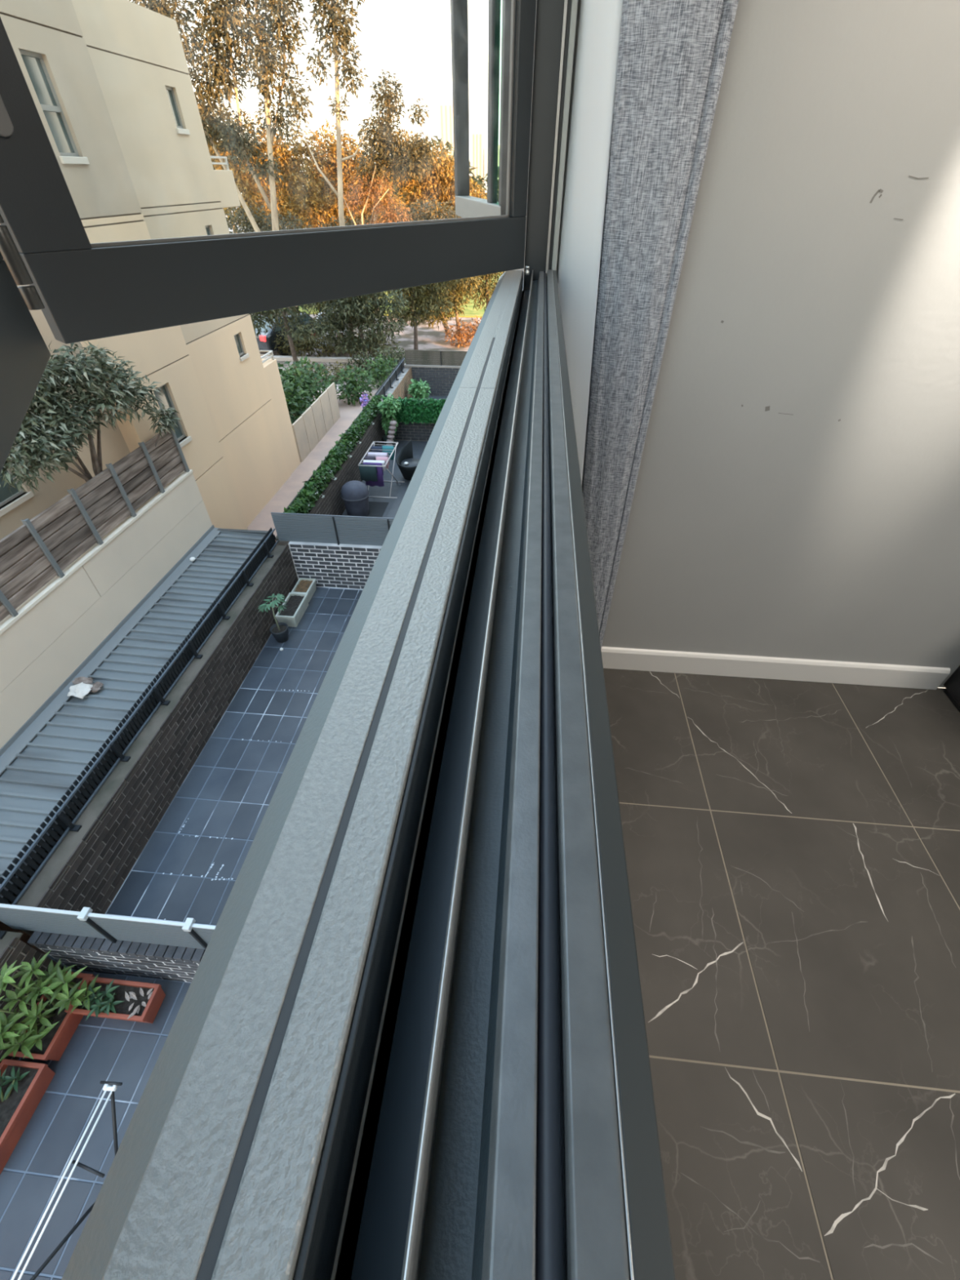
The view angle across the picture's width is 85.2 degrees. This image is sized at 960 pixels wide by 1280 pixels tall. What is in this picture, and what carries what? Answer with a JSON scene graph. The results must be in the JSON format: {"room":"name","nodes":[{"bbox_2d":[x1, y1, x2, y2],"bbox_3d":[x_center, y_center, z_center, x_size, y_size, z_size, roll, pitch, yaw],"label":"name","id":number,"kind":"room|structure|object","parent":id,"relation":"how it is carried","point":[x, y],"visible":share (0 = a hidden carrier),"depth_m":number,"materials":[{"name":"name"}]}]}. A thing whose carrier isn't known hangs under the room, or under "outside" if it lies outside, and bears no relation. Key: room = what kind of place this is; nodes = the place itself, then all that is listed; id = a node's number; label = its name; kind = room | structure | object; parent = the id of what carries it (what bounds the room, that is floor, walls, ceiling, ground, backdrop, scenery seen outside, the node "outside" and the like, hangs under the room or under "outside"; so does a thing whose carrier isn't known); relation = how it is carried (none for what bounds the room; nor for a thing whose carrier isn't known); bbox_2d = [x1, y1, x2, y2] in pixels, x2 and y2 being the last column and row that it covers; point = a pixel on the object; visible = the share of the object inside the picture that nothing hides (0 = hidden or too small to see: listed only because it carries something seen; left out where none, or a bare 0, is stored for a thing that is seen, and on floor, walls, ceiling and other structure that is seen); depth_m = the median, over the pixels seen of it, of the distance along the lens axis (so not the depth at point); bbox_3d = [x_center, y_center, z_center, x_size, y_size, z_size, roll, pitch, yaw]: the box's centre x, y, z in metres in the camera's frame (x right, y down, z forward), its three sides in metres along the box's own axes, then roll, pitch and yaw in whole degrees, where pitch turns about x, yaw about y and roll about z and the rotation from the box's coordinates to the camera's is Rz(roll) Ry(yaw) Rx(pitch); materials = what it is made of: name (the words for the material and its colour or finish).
{"room":"apartment room","nodes":[
{"label":"apartment room","id":0,"kind":"room"},
{"bbox_2d":[269,622,288,642],"bbox_3d":[-3.416,-0.111,8.942,0.300,0.250,0.300,4,42,4],"label":"pot","id":1,"kind":"object","parent":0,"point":[280,633],"depth_m":8.88,"materials":[{"name":"grey plastic"}]},
{"bbox_2d":[330,287,524,1279],"bbox_3d":[-0.085,0.613,-0.499,0.094,2.650,4.830,4,42,4],"label":"track","id":2,"kind":"structure","parent":0,"point":[384,1014],"depth_m":0.18,"materials":[{"name":"black metal"}]},
{"bbox_2d":[0,0,675,1279],"bbox_3d":[-0.259,-0.525,-0.039,0.656,1.265,2.430,4,42,4],"label":"window","id":3,"kind":"structure","parent":2,"relation":"in","point":[517,1138],"depth_m":0.17,"materials":[{"name":"grey metal"}]},
{"bbox_2d":[515,9,546,279],"bbox_3d":[4.881,-2.508,3.415,9.058,11.200,23.700,4,42,4],"label":"wall","id":4,"kind":"structure","parent":0,"point":[522,269],"depth_m":1.22,"materials":[{"name":"grey"}]},
{"bbox_2d":[450,0,505,217],"bbox_3d":[0.004,-1.914,1.289,0.052,1.382,0.972,-6,42,-7],"label":"window","id":5,"kind":"structure","parent":4,"relation":"in","point":[466,206],"depth_m":1.71,"materials":[{"name":"grey metal"}]},
{"bbox_2d":[555,0,959,688],"bbox_3d":[2.304,-0.813,1.101,4.264,2.650,0.121,4,42,4],"label":"wall","id":6,"kind":"structure","parent":0,"point":[797,494],"depth_m":1.31,"materials":[{"name":"grey paint"}]},
{"bbox_2d":[557,0,738,648],"bbox_3d":[0.797,-0.825,1.137,1.270,2.587,0.074,4,42,4],"label":"curtain","id":7,"kind":"object","parent":6,"relation":"hanging from","point":[648,73],"visible":0.69,"depth_m":1.10,"materials":[{"name":"grey fabric"}]},
{"bbox_2d":[600,646,950,689],"bbox_3d":[0.952,0.098,1.992,1.545,0.102,0.015,4,42,4],"label":"baseboard","id":8,"kind":"structure","parent":6,"relation":"attached to","point":[616,658],"depth_m":1.97,"materials":[{"name":"white paint"}]},
{"bbox_2d":[603,668,959,1279],"bbox_3d":[2.030,1.792,0.210,4.164,0.050,4.710,4,42,4],"label":"floor","id":9,"kind":"structure","parent":0,"point":[792,848],"depth_m":1.29,"materials":[{"name":"brown tile"}]},
{"bbox_2d":[943,665,959,711],"bbox_3d":[2.362,0.182,1.582,1.310,0.525,0.465,4,42,4],"label":"base cabinet","id":10,"kind":"object","parent":9,"relation":"on","point":[952,685],"visible":1,"depth_m":1.91,"materials":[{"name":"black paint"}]},
{"label":"outside","id":11,"kind":"structure","parent":0,"visible":0},
{"bbox_2d":[0,586,363,1279],"bbox_3d":[-2.198,3.427,5.318,4.560,0.202,12.950,4,42,4],"label":"floor","id":12,"kind":"structure","parent":11,"point":[190,865],"depth_m":5.80,"materials":[{"name":"tile"}]},
{"bbox_2d":[0,1058,55,1174],"bbox_3d":[-3.993,3.983,4.358,0.395,0.248,0.695,4,42,4],"label":"terracotta planter","id":13,"kind":"object","parent":12,"relation":"on","point":[16,1111],"visible":0.84,"depth_m":4.40,"materials":[{"name":"ceramic"}]},
{"bbox_2d":[0,1065,30,1102],"bbox_3d":[-4.041,3.779,4.343,0.274,0.230,0.454,26,48,26],"label":"plant","id":14,"kind":"object","parent":13,"relation":"on","point":[8,1079],"visible":1,"depth_m":4.40,"materials":[{"name":"green plant"}]},
{"bbox_2d":[8,971,94,1061],"bbox_3d":[-3.943,3.518,4.879,0.365,0.248,0.655,4,42,4],"label":"terracotta planter","id":15,"kind":"object","parent":12,"relation":"on","point":[54,1044],"visible":0.51,"depth_m":4.74,"materials":[{"name":"ceramic"}]},
{"bbox_2d":[0,950,79,1061],"bbox_3d":[-3.946,3.197,4.528,0.470,0.849,0.822,4,42,4],"label":"leafy shrub","id":16,"kind":"object","parent":15,"relation":"on","point":[12,1040],"visible":0.87,"depth_m":4.52,"materials":[{"name":"green plant"}]},
{"bbox_2d":[48,1013,83,1061],"bbox_3d":[-3.943,3.534,4.894,0.349,0.203,0.639,4,42,4],"label":"tub","id":17,"kind":"object","parent":15,"relation":"in","point":[57,1051],"depth_m":4.77,"materials":[{"name":"ceramic"}]},
{"bbox_2d":[11,1080,122,1279],"bbox_3d":[-2.864,3.965,3.794,0.372,1.020,1.049,4,42,4],"label":"drying rack","id":18,"kind":"object","parent":12,"relation":"on","point":[107,1086],"visible":0.85,"depth_m":3.58,"materials":[{"name":"white metal"}]},
{"bbox_2d":[64,975,165,1023],"bbox_3d":[-3.438,3.440,4.965,0.760,0.250,0.290,4,42,4],"label":"terracotta planter","id":19,"kind":"object","parent":12,"relation":"on","point":[147,1014],"visible":0.75,"depth_m":4.92,"materials":[{"name":"ceramic"}]},
{"bbox_2d":[40,964,101,1014],"bbox_3d":[-3.723,3.223,4.768,0.406,0.482,0.364,4,42,4],"label":"leafy shrub","id":20,"kind":"object","parent":19,"relation":"on","point":[64,1001],"visible":0.94,"depth_m":4.70,"materials":[{"name":"green plant"}]},
{"bbox_2d":[80,977,124,1020],"bbox_3d":[-3.486,3.350,4.834,0.340,0.209,0.299,-14,44,-15],"label":"plant","id":21,"kind":"object","parent":19,"relation":"in","point":[108,1002],"visible":1,"depth_m":4.81,"materials":[{"name":"green plant"}]},
{"bbox_2d":[83,987,165,1023],"bbox_3d":[-3.438,3.457,4.980,0.744,0.205,0.274,4,42,4],"label":"tub","id":22,"kind":"object","parent":19,"relation":"in","point":[122,1007],"depth_m":4.92,"materials":[{"name":"ceramic"}]},
{"bbox_2d":[124,987,153,1019],"bbox_3d":[-3.180,3.356,4.879,0.231,0.042,0.251,-20,46,-21],"label":"plant","id":23,"kind":"object","parent":19,"relation":"in","point":[132,995],"visible":1,"depth_m":4.88,"materials":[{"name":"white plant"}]},
{"bbox_2d":[27,931,205,982],"bbox_3d":[-2.024,3.183,4.993,4.200,0.998,0.187,4,42,4],"label":"wall","id":24,"kind":"structure","parent":12,"relation":"on","point":[176,963],"depth_m":4.79,"materials":[{"name":"grey brick"}]},
{"bbox_2d":[0,903,216,949],"bbox_3d":[-2.889,2.533,4.532,2.860,0.620,0.090,4,42,4],"label":"fence","id":25,"kind":"object","parent":24,"relation":"on","point":[188,934],"visible":0.69,"depth_m":4.51,"materials":[{"name":"grey"}]},
{"bbox_2d":[0,367,412,1062],"bbox_3d":[-3.695,-1.316,9.920,0.363,1.144,23.800,4,42,4],"label":"wall","id":26,"kind":"structure","parent":12,"relation":"on","point":[91,864],"depth_m":6.46,"materials":[{"name":"brown brick"}]},
{"bbox_2d":[0,527,278,905],"bbox_3d":[-4.010,0.248,7.114,0.129,0.336,6.600,4,42,4],"label":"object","id":27,"kind":"object","parent":26,"relation":"on","point":[262,551],"visible":0.95,"depth_m":6.12,"materials":[{"name":"grey metal"}]},
{"bbox_2d":[283,400,370,512],"bbox_3d":[-3.359,-4.436,12.370,0.130,0.324,7.360,4,42,4],"label":"fence","id":28,"kind":"object","parent":26,"relation":"on","point":[370,400],"visible":0.02,"depth_m":11.07,"materials":[{"name":"grey"}]},
{"bbox_2d":[284,395,382,515],"bbox_3d":[-3.268,-4.441,12.287,0.391,0.522,7.352,4,42,4],"label":"screen","id":29,"kind":"object","parent":28,"relation":"attached to","point":[313,488],"visible":0.92,"depth_m":11.69,"materials":[{"name":"green plant"}]},
{"bbox_2d":[374,356,404,399],"bbox_3d":[-2.807,-8.405,16.816,0.130,0.324,4.190,4,42,4],"label":"fence","id":30,"kind":"object","parent":26,"relation":"on","point":[387,384],"visible":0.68,"depth_m":16.78,"materials":[{"name":"grey metal"}]},
{"bbox_2d":[257,593,288,642],"bbox_3d":[-3.417,-0.366,8.769,0.470,0.861,0.541,4,42,4],"label":"potted plant","id":31,"kind":"object","parent":12,"relation":"on","point":[279,631],"visible":1,"depth_m":8.77,"materials":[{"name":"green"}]},
{"bbox_2d":[275,592,308,626],"bbox_3d":[-3.371,-0.542,9.425,0.350,0.250,0.700,4,42,4],"label":"planter","id":32,"kind":"object","parent":12,"relation":"on","point":[297,603],"visible":0.92,"depth_m":9.34,"materials":[{"name":"concrete"}]},
{"bbox_2d":[290,577,316,602],"bbox_3d":[-3.320,-0.940,9.886,0.320,0.230,0.480,4,42,4],"label":"planter","id":33,"kind":"object","parent":12,"relation":"on","point":[304,585],"visible":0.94,"depth_m":9.85,"materials":[{"name":"concrete"}]},
{"bbox_2d":[307,582,316,602],"bbox_3d":[-3.320,-0.923,9.901,0.304,0.185,0.464,4,42,4],"label":"tub","id":34,"kind":"object","parent":33,"relation":"in","point":[311,590],"depth_m":9.86,"materials":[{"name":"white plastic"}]},
{"bbox_2d":[288,541,382,589],"bbox_3d":[-1.413,-1.266,9.862,4.200,1.150,0.191,4,42,4],"label":"wall","id":35,"kind":"structure","parent":12,"relation":"on","point":[343,566],"depth_m":9.75,"materials":[{"name":"grey brick"}]},
{"bbox_2d":[271,511,394,546],"bbox_3d":[-2.281,-1.943,9.330,2.860,0.588,0.049,4,42,4],"label":"fence","id":36,"kind":"object","parent":35,"relation":"on","point":[298,527],"visible":0.62,"depth_m":9.34,"materials":[{"name":"grey metal"}]},
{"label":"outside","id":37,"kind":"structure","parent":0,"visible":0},
{"bbox_2d":[341,440,427,519],"bbox_3d":[-1.244,-3.435,12.994,4.560,0.215,7.370,4,42,4],"label":"floor","id":38,"kind":"structure","parent":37,"point":[378,507],"depth_m":13.30,"materials":[{"name":"black tile"}]},
{"bbox_2d":[340,480,369,518],"bbox_3d":[-2.866,-3.256,12.056,0.650,0.795,0.650,4,42,4],"label":"trash can","id":39,"kind":"object","parent":38,"relation":"on","point":[354,494],"visible":0.91,"depth_m":11.82,"materials":[{"name":"grey plastic"}]},
{"bbox_2d":[358,441,404,498],"bbox_3d":[-2.421,-4.226,13.053,0.830,0.912,1.478,4,42,4],"label":"drying rack","id":40,"kind":"object","parent":38,"relation":"on","point":[397,443],"visible":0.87,"depth_m":12.95,"materials":[{"name":"grey metal"}]},
{"bbox_2d":[359,463,377,481],"bbox_3d":[-2.641,-3.962,12.356,0.401,0.412,0.081,4,42,4],"label":"towel","id":41,"kind":"object","parent":40,"relation":"hanging from","point":[367,473],"visible":1,"depth_m":12.33,"materials":[{"name":"teal fabric"}]},
{"bbox_2d":[363,462,384,486],"bbox_3d":[-2.537,-3.958,12.480,0.451,0.582,0.081,4,42,4],"label":"shirt","id":42,"kind":"object","parent":40,"relation":"hanging from","point":[380,482],"visible":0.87,"depth_m":12.49,"materials":[{"name":"purple fabric"}]},
{"bbox_2d":[363,459,386,471],"bbox_3d":[-2.519,-4.174,12.474,0.521,0.252,0.141,4,42,4],"label":"shirt","id":43,"kind":"object","parent":40,"relation":"hanging from","point":[383,462],"visible":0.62,"depth_m":12.39,"materials":[{"name":"white fabric"}]},
{"bbox_2d":[367,452,388,458],"bbox_3d":[-2.497,-4.469,12.827,0.481,0.282,0.181,4,42,4],"label":"shirt","id":44,"kind":"object","parent":40,"relation":"hanging from","point":[370,454],"visible":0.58,"depth_m":12.72,"materials":[{"name":"white fabric"}]},
{"bbox_2d":[382,445,395,459],"bbox_3d":[-2.307,-4.733,13.161,0.302,0.332,0.161,4,42,4],"label":"towel","id":45,"kind":"object","parent":40,"relation":"hanging from","point":[384,447],"visible":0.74,"depth_m":13.06,"materials":[{"name":"teal fabric"}]},
{"bbox_2d":[377,393,402,446],"bbox_3d":[-2.513,-6.206,14.841,0.711,1.486,0.756,4,42,4],"label":"plant","id":46,"kind":"object","parent":38,"relation":"on","point":[386,407],"visible":0.84,"depth_m":14.54,"materials":[{"name":"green plant"}]},
{"bbox_2d":[385,417,396,445],"bbox_3d":[-2.502,-5.757,14.726,0.425,0.936,0.212,-29,49,-28],"label":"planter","id":47,"kind":"object","parent":38,"relation":"on","point":[391,432],"visible":0.84,"depth_m":14.60,"materials":[{"name":"grey stone"}]},
{"bbox_2d":[395,440,419,479],"bbox_3d":[-1.831,-4.593,13.557,0.766,0.792,0.931,-28,49,-28],"label":"tub chair","id":48,"kind":"object","parent":38,"relation":"on","point":[407,471],"visible":0.66,"depth_m":13.60,"materials":[{"name":"black plastic"}]},
{"bbox_2d":[386,422,435,440],"bbox_3d":[-0.715,-6.136,15.618,4.200,0.750,0.192,4,42,4],"label":"wall","id":49,"kind":"structure","parent":38,"relation":"on","point":[415,432],"depth_m":15.57,"materials":[{"name":"grey brick"}]},
{"bbox_2d":[382,394,446,425],"bbox_3d":[-1.410,-6.600,15.011,2.830,0.847,0.363,4,42,4],"label":"screen","id":50,"kind":"object","parent":49,"relation":"attached to","point":[418,411],"visible":0.46,"depth_m":14.96,"materials":[{"name":"green plant"}]},
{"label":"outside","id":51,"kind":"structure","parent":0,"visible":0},
{"bbox_2d":[412,395,447,399],"bbox_3d":[-0.697,-7.365,17.407,4.560,0.200,4.100,4,42,4],"label":"floor","id":52,"kind":"structure","parent":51,"point":[436,397],"depth_m":18.82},
{"bbox_2d":[407,378,430,399],"bbox_3d":[-2.060,-8.446,17.787,0.835,0.906,0.744,4,42,4],"label":"potted plant","id":53,"kind":"object","parent":52,"relation":"on","point":[419,389],"visible":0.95,"depth_m":17.62,"materials":[{"name":"green plant"}]},
{"bbox_2d":[404,363,461,395],"bbox_3d":[-0.501,-9.144,18.649,4.560,1.200,0.200,4,42,4],"label":"wall","id":54,"kind":"structure","parent":52,"relation":"on","point":[440,379],"depth_m":18.49,"materials":[{"name":"grey brick"}]},
{"bbox_2d":[404,350,466,365],"bbox_3d":[-0.890,-9.765,18.114,3.460,0.478,0.049,4,42,4],"label":"fence","id":55,"kind":"object","parent":54,"relation":"on","point":[423,359],"visible":0.56,"depth_m":18.15,"materials":[{"name":"concrete"}]},
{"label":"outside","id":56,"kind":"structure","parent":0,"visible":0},
{"bbox_2d":[226,207,480,392],"bbox_3d":[-15.118,-103.335,124.994,180.000,0.250,280.050,4,42,4],"label":"ground","id":57,"kind":"structure","parent":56,"point":[433,338],"depth_m":25.15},
{"bbox_2d":[128,0,315,309],"bbox_3d":[-10.363,-21.461,22.607,7.699,14.018,2.880,6,42,6],"label":"tree","id":58,"kind":"object","parent":57,"relation":"on","point":[221,15],"visible":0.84,"depth_m":20.93,"materials":[{"name":"green plant"}]},
{"bbox_2d":[225,200,312,306],"bbox_3d":[-10.081,-20.123,27.760,6.742,5.140,2.353,4,42,4],"label":"tree","id":59,"kind":"object","parent":57,"relation":"on","point":[260,220],"visible":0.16,"depth_m":26.56,"materials":[{"name":"green plant"}]},
{"bbox_2d":[253,311,315,355],"bbox_3d":[-8.734,-14.216,23.903,1.724,1.458,4.327,21,46,22],"label":"parked car","id":60,"kind":"object","parent":57,"relation":"on","point":[265,342],"visible":0.3,"depth_m":22.53,"materials":[{"name":"grey paint"}]},
{"bbox_2d":[248,301,330,366],"bbox_3d":[-8.065,-12.815,19.982,4.445,4.602,2.056,4,42,4],"label":"street tree","id":61,"kind":"object","parent":57,"relation":"on","point":[300,327],"visible":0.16,"depth_m":20.17,"materials":[{"name":"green plant"}]},
{"bbox_2d":[286,358,367,385],"bbox_3d":[-5.991,-10.310,20.099,3.259,0.983,1.570,-9,43,-10],"label":"shrub","id":62,"kind":"object","parent":57,"relation":"on","point":[338,371],"visible":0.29,"depth_m":20.06,"materials":[{"name":"green plant"}]},
{"bbox_2d":[303,0,369,226],"bbox_3d":[-5.716,-21.076,22.313,3.592,13.823,1.885,4,42,4],"label":"tree","id":63,"kind":"object","parent":57,"relation":"on","point":[342,36],"visible":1,"depth_m":20.50,"materials":[{"name":"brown plant"}]},
{"bbox_2d":[273,328,402,357],"bbox_3d":[-6.235,-12.865,22.641,5.732,1.281,1.561,-2,42,-2],"label":"shrub","id":64,"kind":"object","parent":57,"relation":"on","point":[306,344],"visible":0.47,"depth_m":22.53,"materials":[{"name":"green plant"}]},
{"bbox_2d":[304,290,390,354],"bbox_3d":[-5.774,-14.477,22.309,4.039,3.987,1.838,4,42,4],"label":"street tree","id":65,"kind":"object","parent":57,"relation":"on","point":[317,308],"visible":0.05,"depth_m":22.43,"materials":[{"name":"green plant"}]},
{"bbox_2d":[311,311,386,349],"bbox_3d":[-6.056,-14.650,24.392,1.724,1.458,4.327,12,43,13],"label":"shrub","id":66,"kind":"object","parent":57,"relation":"on","point":[357,328],"visible":0.08,"depth_m":23.12,"materials":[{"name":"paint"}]},
{"bbox_2d":[260,355,453,364],"bbox_3d":[-17.691,-12.800,23.282,80.000,0.140,0.300,4,42,4],"label":"strip","id":67,"kind":"object","parent":57,"relation":"on","point":[321,359],"depth_m":22.45,"materials":[{"name":"beige"}]},
{"bbox_2d":[308,288,408,363],"bbox_3d":[-4.828,-12.969,20.661,4.284,3.940,2.043,4,42,4],"label":"street tree","id":68,"kind":"object","parent":57,"relation":"on","point":[353,308],"visible":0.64,"depth_m":20.68,"materials":[{"name":"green plant"}]},
{"bbox_2d":[334,164,413,225],"bbox_3d":[-5.008,-19.305,25.936,3.695,6.360,1.574,4,42,4],"label":"tree","id":69,"kind":"object","parent":57,"relation":"on","point":[390,215],"visible":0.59,"depth_m":24.58,"materials":[{"name":"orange plant"}]},
{"bbox_2d":[346,344,412,377],"bbox_3d":[-3.966,-11.000,20.630,2.781,1.127,1.447,-10,43,-11],"label":"shrub","id":70,"kind":"object","parent":57,"relation":"on","point":[396,356],"visible":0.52,"depth_m":20.44,"materials":[{"name":"green plant"}]},
{"bbox_2d":[257,271,502,317],"bbox_3d":[-9.147,-30.859,43.592,52.000,0.040,36.000,4,42,4],"label":"lawn","id":71,"kind":"structure","parent":57,"relation":"on","point":[469,313],"depth_m":31.15,"materials":[{"name":"green plant"}]},
{"bbox_2d":[208,128,259,233],"bbox_3d":[-24.722,-43.709,50.345,9.541,10.214,5.941,4,42,4],"label":"tree","id":72,"kind":"object","parent":71,"relation":"on","point":[233,170],"visible":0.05,"depth_m":48.75,"materials":[{"name":"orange plant"}]},
{"bbox_2d":[200,94,331,232],"bbox_3d":[-11.750,-24.472,29.431,9.006,9.405,2.702,4,42,4],"label":"tree","id":73,"kind":"object","parent":71,"relation":"on","point":[287,155],"visible":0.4,"depth_m":28.38,"materials":[{"name":"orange plant"}]},
{"bbox_2d":[239,141,332,228],"bbox_3d":[-19.022,-42.636,50.552,10.298,8.347,6.262,4,42,4],"label":"tree","id":74,"kind":"object","parent":71,"relation":"on","point":[292,174],"visible":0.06,"depth_m":49.34,"materials":[{"name":"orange plant"}]},
{"bbox_2d":[302,144,387,227],"bbox_3d":[-14.075,-44.937,53.046,9.934,8.464,6.011,4,42,4],"label":"tree","id":75,"kind":"object","parent":71,"relation":"on","point":[327,144],"visible":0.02,"depth_m":51.38,"materials":[{"name":"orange plant"}]},
{"bbox_2d":[303,117,406,227],"bbox_3d":[-7.170,-24.463,30.230,6.129,8.334,2.585,4,42,4],"label":"tree","id":76,"kind":"object","parent":71,"relation":"on","point":[348,166],"visible":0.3,"depth_m":28.75,"materials":[{"name":"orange plant"}]},
{"bbox_2d":[382,145,416,214],"bbox_3d":[-7.770,-45.874,53.858,9.753,8.789,6.344,4,42,4],"label":"tree","id":77,"kind":"object","parent":71,"relation":"on","point":[393,192],"visible":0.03,"depth_m":52.43,"materials":[{"name":"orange plant"}]},
{"bbox_2d":[323,196,484,313],"bbox_3d":[-3.740,-20.392,28.001,9.368,5.227,2.311,4,42,4],"label":"tree","id":78,"kind":"object","parent":71,"relation":"on","point":[430,215],"visible":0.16,"depth_m":26.53,"materials":[{"name":"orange plant"}]},
{"bbox_2d":[387,128,487,293],"bbox_3d":[-2.659,-26.063,32.250,6.682,8.036,2.541,4,42,4],"label":"tree","id":79,"kind":"object","parent":71,"relation":"on","point":[445,182],"visible":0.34,"depth_m":30.90,"materials":[{"name":"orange plant"}]},
{"bbox_2d":[394,135,484,213],"bbox_3d":[-3.967,-44.902,52.733,9.904,8.841,6.236,4,42,4],"label":"tree","id":80,"kind":"object","parent":71,"relation":"on","point":[449,145],"visible":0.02,"depth_m":50.86,"materials":[{"name":"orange plant"}]},
{"bbox_2d":[353,69,437,315],"bbox_3d":[-3.877,-20.629,25.146,4.007,9.404,2.058,4,42,4],"label":"tree","id":81,"kind":"object","parent":57,"relation":"on","point":[410,160],"visible":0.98,"depth_m":23.30,"materials":[{"name":"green plant"}]},
{"bbox_2d":[386,284,466,335],"bbox_3d":[-2.415,-17.049,24.953,5.522,4.386,2.110,4,42,4],"label":"street tree","id":82,"kind":"object","parent":57,"relation":"on","point":[446,326],"visible":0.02,"depth_m":25.84,"materials":[{"name":"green plant"}]},
{"bbox_2d":[386,275,476,350],"bbox_3d":[-2.369,-14.771,22.620,4.678,4.016,1.822,4,42,4],"label":"street tree","id":83,"kind":"object","parent":57,"relation":"on","point":[432,304],"visible":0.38,"depth_m":22.55,"materials":[{"name":"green plant"}]},
{"bbox_2d":[439,101,453,155],"bbox_3d":[-6.199,-104.567,113.356,3.600,17.000,6.060,4,42,4],"label":"tower block","id":84,"kind":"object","parent":57,"relation":"on","point":[446,108],"visible":0.33,"depth_m":107.60,"materials":[{"name":"beige"}]},
{"bbox_2d":[417,275,481,339],"bbox_3d":[-1.470,-15.886,24.253,3.212,3.518,1.596,4,42,4],"label":"street tree","id":85,"kind":"object","parent":57,"relation":"on","point":[460,287],"visible":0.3,"depth_m":24.07,"materials":[{"name":"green plant"}]},
{"bbox_2d":[442,315,481,347],"bbox_3d":[-0.486,-14.363,24.404,2.524,1.336,1.501,-8,42,-8],"label":"shrub","id":86,"kind":"object","parent":57,"relation":"on","point":[460,335],"visible":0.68,"depth_m":24.27,"materials":[{"name":"orange plant"}]},
{"bbox_2d":[471,129,484,197],"bbox_3d":[-0.326,-102.635,114.351,2.200,12.800,6.060,4,42,4],"label":"tower block","id":87,"kind":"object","parent":57,"relation":"on","point":[477,136],"visible":0.57,"depth_m":110.56,"materials":[{"name":"beige"}]},
{"bbox_2d":[459,166,499,217],"bbox_3d":[2.442,-41.657,50.730,9.923,7.357,6.309,4,42,4],"label":"tree","id":88,"kind":"object","parent":57,"relation":"on","point":[479,177],"visible":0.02,"depth_m":49.16,"materials":[{"name":"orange plant"}]},
{"bbox_2d":[466,271,505,311],"bbox_3d":[0.472,-17.329,25.418,3.353,4.118,2.029,4,42,4],"label":"street tree","id":89,"kind":"object","parent":57,"relation":"on","point":[486,287],"visible":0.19,"depth_m":25.38,"materials":[{"name":"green plant"}]},
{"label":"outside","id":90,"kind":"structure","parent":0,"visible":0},
{"bbox_2d":[0,391,375,955],"bbox_3d":[-32.178,2.603,6.287,55.380,0.300,39.950,4,42,4],"label":"path","id":91,"kind":"structure","parent":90,"point":[264,521],"depth_m":14.00,"materials":[{"name":"pink concrete"}]},
{"bbox_2d":[0,469,212,748],"bbox_3d":[-6.116,1.915,5.202,1.345,2.305,12.060,4,42,4],"label":"wall","id":92,"kind":"structure","parent":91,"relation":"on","point":[56,628],"depth_m":6.92,"materials":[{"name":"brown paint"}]},
{"bbox_2d":[0,340,163,494],"bbox_3d":[-5.253,-2.628,6.923,1.043,2.422,2.906,8,42,9],"label":"tree","id":93,"kind":"object","parent":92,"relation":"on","point":[38,431],"visible":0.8,"depth_m":6.52,"materials":[{"name":"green plant"}]},
{"bbox_2d":[0,424,189,621],"bbox_3d":[-5.372,-0.062,5.092,0.083,0.787,9.320,4,42,4],"label":"fence","id":94,"kind":"object","parent":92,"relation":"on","point":[38,551],"visible":0.95,"depth_m":6.73,"materials":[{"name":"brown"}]},
{"bbox_2d":[0,524,275,901],"bbox_3d":[-4.846,1.669,5.498,1.137,0.220,11.060,4,42,4],"label":"corrugated roof","id":95,"kind":"structure","parent":92,"relation":"attached to","point":[40,762],"depth_m":6.55,"materials":[{"name":"metal"}]},
{"bbox_2d":[66,676,103,698],"bbox_3d":[-5.009,0.591,6.581,0.427,0.098,0.365,4,42,4],"label":"rag","id":96,"kind":"object","parent":95,"relation":"on","point":[82,686],"visible":1,"depth_m":6.56,"materials":[{"name":"grey fabric"}]},
{"bbox_2d":[148,402,180,450],"bbox_3d":[-4.838,-3.091,8.205,0.427,1.160,0.820,4,42,4],"label":"shrub","id":97,"kind":"object","parent":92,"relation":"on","point":[169,420],"visible":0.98,"depth_m":7.95,"materials":[{"name":"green plant"}]},
{"bbox_2d":[0,0,300,539],"bbox_3d":[-10.411,-2.317,5.700,10.200,7.950,17.620,4,42,4],"label":"apartment building","id":98,"kind":"structure","parent":91,"relation":"on","point":[108,82],"depth_m":8.17,"materials":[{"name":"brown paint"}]},
{"bbox_2d":[276,355,332,429],"bbox_3d":[-6.424,-7.553,16.227,3.281,1.820,5.805,4,42,4],"label":"clipped shrub","id":99,"kind":"object","parent":91,"relation":"on","point":[298,393],"visible":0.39,"depth_m":16.48,"materials":[{"name":"green plant"}]},
{"bbox_2d":[291,382,340,462],"bbox_3d":[-4.823,-6.573,15.585,0.050,1.080,3.676,4,42,4],"label":"fence","id":100,"kind":"object","parent":91,"relation":"on","point":[308,429],"visible":1,"depth_m":15.36,"materials":[{"name":"beige wood"}]},
{"bbox_2d":[329,352,397,405],"bbox_3d":[-4.086,-9.404,18.831,1.755,1.303,3.771,16,44,17],"label":"clipped shrub","id":101,"kind":"object","parent":91,"relation":"on","point":[352,387],"visible":0.91,"depth_m":18.24,"materials":[{"name":"green plant"}]},
{"bbox_2d":[359,391,369,408],"bbox_3d":[-3.372,-6.673,15.473,0.297,1.340,0.470,4,42,4],"label":"bush","id":102,"kind":"object","parent":91,"relation":"on","point":[364,402],"visible":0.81,"depth_m":15.16,"materials":[{"name":"purple plant"}]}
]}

